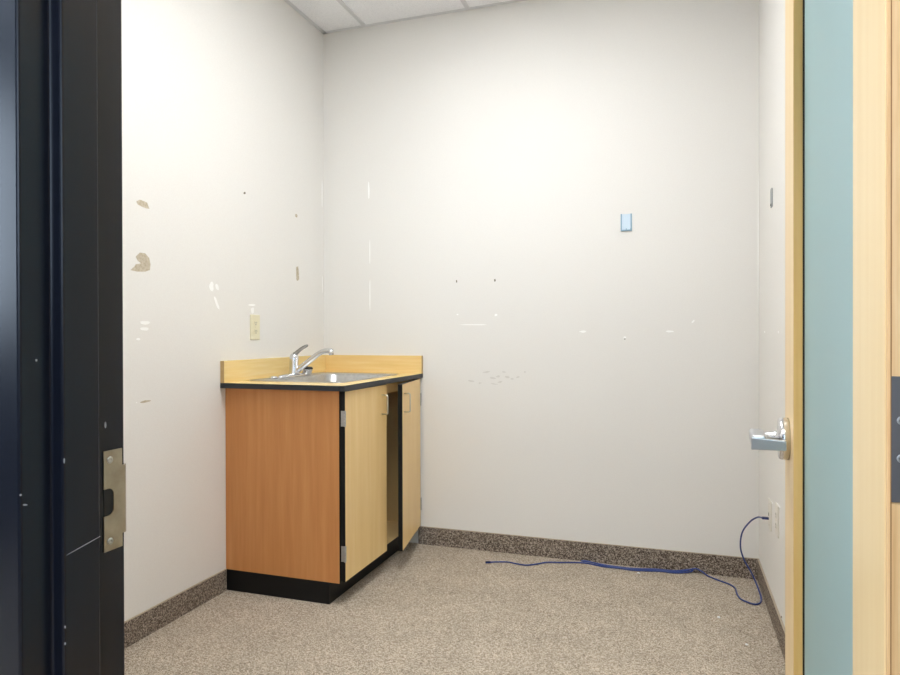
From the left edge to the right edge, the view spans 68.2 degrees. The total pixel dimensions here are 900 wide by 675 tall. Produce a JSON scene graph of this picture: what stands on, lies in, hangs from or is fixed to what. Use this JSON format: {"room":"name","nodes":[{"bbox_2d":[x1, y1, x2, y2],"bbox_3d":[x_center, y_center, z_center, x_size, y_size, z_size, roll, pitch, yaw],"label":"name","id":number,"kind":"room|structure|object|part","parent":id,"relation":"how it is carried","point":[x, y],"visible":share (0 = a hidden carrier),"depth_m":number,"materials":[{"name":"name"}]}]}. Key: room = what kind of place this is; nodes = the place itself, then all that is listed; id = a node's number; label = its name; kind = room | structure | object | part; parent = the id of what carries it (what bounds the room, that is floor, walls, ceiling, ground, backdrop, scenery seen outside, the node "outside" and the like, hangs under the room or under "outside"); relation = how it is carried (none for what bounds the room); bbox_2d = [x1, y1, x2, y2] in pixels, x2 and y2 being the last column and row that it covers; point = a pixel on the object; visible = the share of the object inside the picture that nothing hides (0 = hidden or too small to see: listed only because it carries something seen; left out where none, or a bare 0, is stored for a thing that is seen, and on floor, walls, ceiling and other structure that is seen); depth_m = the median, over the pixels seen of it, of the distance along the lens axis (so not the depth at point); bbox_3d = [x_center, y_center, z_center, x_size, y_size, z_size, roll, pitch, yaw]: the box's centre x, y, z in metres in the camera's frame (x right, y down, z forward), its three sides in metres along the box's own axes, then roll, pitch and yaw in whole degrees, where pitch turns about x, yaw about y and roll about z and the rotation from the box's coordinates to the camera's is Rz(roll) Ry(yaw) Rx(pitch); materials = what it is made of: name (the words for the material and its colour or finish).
{"room":"empty exam room","nodes":[
{"label":"empty exam room","id":0,"kind":"room"},
{"bbox_2d":[121,0,323,620],"bbox_3d":[-1.190,-0.294,2.502,0.121,2.810,2.893,0,0,19],"label":"wall","id":1,"kind":"structure","parent":0,"point":[223,104],"depth_m":2.77,"materials":[{"name":"paint"}]},
{"bbox_2d":[124,569,226,648],"bbox_3d":[-1.263,1.066,2.082,0.008,0.094,1.756,0,0,19],"label":"baseboard","id":2,"kind":"structure","parent":1,"relation":"attached to","point":[136,628],"depth_m":2.60,"materials":[{"name":"carpet"}]},
{"bbox_2d":[250,315,259,339],"bbox_3d":[-0.914,-0.049,3.119,0.008,0.117,0.072,0,0,19],"label":"wall outlet","id":3,"kind":"object","parent":1,"relation":"attached to","point":[254,319],"visible":1,"depth_m":3.11,"materials":[{"name":"beige plastic"}]},
{"bbox_2d":[224,355,325,382],"bbox_3d":[-0.842,0.147,3.309,0.020,0.095,0.904,0,0,19],"label":"backsplash","id":4,"kind":"structure","parent":1,"relation":"attached to","point":[247,369],"depth_m":3.14,"materials":[{"name":"beige laminate"}]},
{"bbox_2d":[284,0,525,33],"bbox_3d":[-0.547,-1.751,1.039,5.700,0.125,5.237,0,0,19],"label":"ceiling","id":5,"kind":"structure","parent":0,"point":[328,16],"depth_m":3.46,"materials":[{"name":"tile"}]},
{"bbox_2d":[124,542,784,674],"bbox_3d":[-0.540,1.176,1.053,5.700,0.120,5.237,0,0,19],"label":"floor","id":6,"kind":"structure","parent":0,"point":[425,609],"depth_m":2.54,"materials":[{"name":"carpet"}]},
{"bbox_2d":[225,378,421,603],"bbox_3d":[-0.523,0.661,3.219,0.681,0.890,0.874,0,0,19],"label":"base cabinet","id":7,"kind":"object","parent":6,"relation":"on","point":[323,488],"visible":0.96,"depth_m":2.85,"materials":[{"name":"brown wood"}]},
{"bbox_3d":[-0.717,0.618,2.837,0.558,0.798,0.019,0,0,19],"label":"panel","id":8,"kind":"part","parent":7,"relation":"part of","materials":[{"name":"brown wood"}]},
{"bbox_2d":[220,355,422,390],"bbox_3d":[-0.571,0.158,3.216,0.594,0.118,0.905,0,0,19],"label":"countertop","id":9,"kind":"structure","parent":7,"relation":"on","point":[237,374],"depth_m":3.24,"materials":[{"name":"beige laminate"}]},
{"bbox_2d":[277,344,333,377],"bbox_3d":[-0.688,0.113,3.231,0.249,0.159,0.230,0,0,19],"label":"faucet","id":10,"kind":"object","parent":9,"relation":"on","point":[295,368],"visible":1,"depth_m":3.26,"materials":[{"name":"silver metal"}]},
{"bbox_3d":[-0.777,0.184,3.261,0.056,0.018,0.230,0,0,19],"label":"deck plate","id":11,"kind":"part","parent":10,"relation":"part of","materials":[{"name":"silver metal"}]},
{"bbox_3d":[-0.737,0.064,3.278,0.078,0.060,0.026,0,0,4],"label":"lever","id":12,"kind":"part","parent":10,"relation":"part of","materials":[{"name":"grey metal"}]},
{"bbox_3d":[-0.665,0.116,3.247,0.217,0.129,0.029,0,0,19],"label":"spout","id":13,"kind":"part","parent":10,"relation":"part of","materials":[{"name":"silver metal"}]},
{"bbox_2d":[249,372,396,382],"bbox_3d":[-0.591,0.270,3.224,0.480,0.182,0.632,0,0,19],"label":"sink","id":14,"kind":"object","parent":9,"relation":"in","point":[320,377],"visible":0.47,"depth_m":3.44,"materials":[{"name":"silver metal"}]},
{"bbox_2d":[302,367,312,374],"bbox_3d":[-0.733,0.163,3.407,0.060,0.058,0.060,0,0,19],"label":"strainer","id":15,"kind":"object","parent":14,"relation":"on","point":[308,370],"visible":0.7,"depth_m":3.38,"materials":[{"name":"silver metal"}]},
{"bbox_3d":[-0.374,0.614,2.935,0.022,0.783,0.415,0,0,19],"label":"door","id":16,"kind":"part","parent":7,"relation":"part of","materials":[{"name":"brown wood"}]},
{"bbox_3d":[-0.300,0.310,3.071,0.033,0.096,0.008,0,0,19],"label":"handle","id":17,"kind":"part","parent":7,"relation":"part of","materials":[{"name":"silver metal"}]},
{"bbox_3d":[-0.445,0.613,3.644,0.558,0.798,0.019,0,0,19],"label":"panel","id":18,"kind":"part","parent":7,"relation":"part of","materials":[{"name":"brown wood"}]},
{"bbox_3d":[-0.571,1.005,3.239,0.538,0.019,0.833,0,0,19],"label":"panel","id":19,"kind":"part","parent":7,"relation":"part of","materials":[{"name":"brown wood"}]},
{"bbox_3d":[-0.327,0.242,3.152,0.018,0.052,0.833,0,0,19],"label":"rail","id":20,"kind":"part","parent":7,"relation":"part of","materials":[{"name":"brown wood"}]},
{"bbox_3d":[-0.202,0.310,3.158,0.033,0.096,0.008,0,0,9],"label":"handle","id":21,"kind":"part","parent":7,"relation":"part of","materials":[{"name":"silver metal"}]},
{"bbox_3d":[-0.201,0.611,3.336,0.021,0.783,0.423,0,0,9],"label":"door","id":22,"kind":"part","parent":7,"relation":"part of","materials":[{"name":"brown wood"}]},
{"bbox_2d":[485,516,768,604],"bbox_3d":[0.802,0.912,3.101,1.254,0.383,0.339,0,0,28],"label":"cable","id":23,"kind":"object","parent":6,"relation":"on","point":[682,571],"visible":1,"depth_m":3.12,"materials":[{"name":"blue plastic"}]},
{"bbox_2d":[323,0,758,558],"bbox_3d":[0.425,-0.302,3.419,2.352,2.810,0.121,0,0,19],"label":"wall","id":24,"kind":"structure","parent":0,"point":[585,378],"depth_m":3.31,"materials":[{"name":"paint"}]},
{"bbox_2d":[326,355,420,373],"bbox_3d":[-0.420,0.144,3.633,0.573,0.095,0.020,0,0,19],"label":"backsplash","id":25,"kind":"structure","parent":24,"relation":"attached to","point":[334,363],"depth_m":3.62,"materials":[{"name":"beige laminate"}]},
{"bbox_2d":[418,526,756,579],"bbox_3d":[0.616,1.056,3.295,1.656,0.094,0.008,0,0,19],"label":"baseboard","id":26,"kind":"structure","parent":24,"relation":"attached to","point":[711,564],"depth_m":3.26,"materials":[{"name":"carpet"}]},
{"bbox_2d":[621,213,631,230],"bbox_3d":[0.851,-0.555,3.208,0.052,0.083,0.010,0,0,19],"label":"electrical box","id":27,"kind":"object","parent":24,"relation":"attached to","point":[626,219],"visible":1,"depth_m":3.21,"materials":[{"name":"blue plastic"}]},
{"bbox_2d":[759,0,784,625],"bbox_3d":[1.019,-0.295,1.692,0.121,2.810,2.773,0,0,19],"label":"wall","id":28,"kind":"structure","parent":0,"point":[771,12],"depth_m":2.63,"materials":[{"name":"paint"}]},
{"bbox_2d":[768,498,771,530],"bbox_3d":[1.282,0.710,2.664,0.008,0.117,0.072,0,0,19],"label":"wall plate","id":29,"kind":"object","parent":28,"relation":"attached to","point":[769,500],"visible":1,"depth_m":2.64,"materials":[{"name":"white plastic"}]},
{"bbox_2d":[757,558,784,659],"bbox_3d":[0.984,1.062,1.785,0.008,0.094,2.633,0,0,19],"label":"baseboard","id":30,"kind":"structure","parent":28,"relation":"attached to","point":[779,628],"depth_m":2.58,"materials":[{"name":"carpet"}]},
{"bbox_2d":[770,188,772,207],"bbox_3d":[1.266,-0.550,2.620,0.008,0.074,0.042,0,0,19],"label":"wall bracket","id":31,"kind":"object","parent":28,"relation":"attached to","point":[771,189],"visible":1,"depth_m":2.60,"materials":[{"name":"grey metal"}]},
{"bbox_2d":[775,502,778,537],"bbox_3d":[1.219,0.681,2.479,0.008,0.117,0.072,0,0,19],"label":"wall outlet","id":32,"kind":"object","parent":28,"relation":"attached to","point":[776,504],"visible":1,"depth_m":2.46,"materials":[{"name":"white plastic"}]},
{"bbox_3d":[-0.610,-0.288,0.849,5.500,2.810,0.139,0,0,19],"label":"wall","id":33,"kind":"structure","parent":0,"visible":0},
{"bbox_2d":[0,0,125,674],"bbox_3d":[-0.014,0.025,0.652,1.014,2.184,0.152,0,0,19],"label":"door frame","id":34,"kind":"structure","parent":33,"relation":"attached to","point":[63,467],"depth_m":0.76,"materials":[{"name":"black paint"}]},
{"bbox_3d":[-0.429,0.206,0.853,0.009,0.127,0.041,0,0,5],"label":"strike plate","id":35,"kind":"part","parent":34,"relation":"part of","materials":[{"name":"metal"}]},
{"bbox_2d":[749,0,899,674],"bbox_3d":[0.591,0.043,0.988,0.197,2.118,0.969,0,0,19],"label":"door","id":36,"kind":"structure","parent":33,"relation":"in","point":[837,439],"depth_m":0.90,"materials":[{"name":"brown wood"}]},
{"bbox_3d":[0.675,0.210,1.387,0.063,0.087,0.088,0,0,19],"label":"lever handle","id":37,"kind":"part","parent":36,"relation":"part of","materials":[{"name":"silver metal"}]},
{"bbox_3d":[0.581,-0.005,1.012,0.006,1.721,0.606,0,0,22],"label":"glass pane","id":38,"kind":"part","parent":36,"relation":"part of","materials":[{"name":"teal glass"}]}
]}

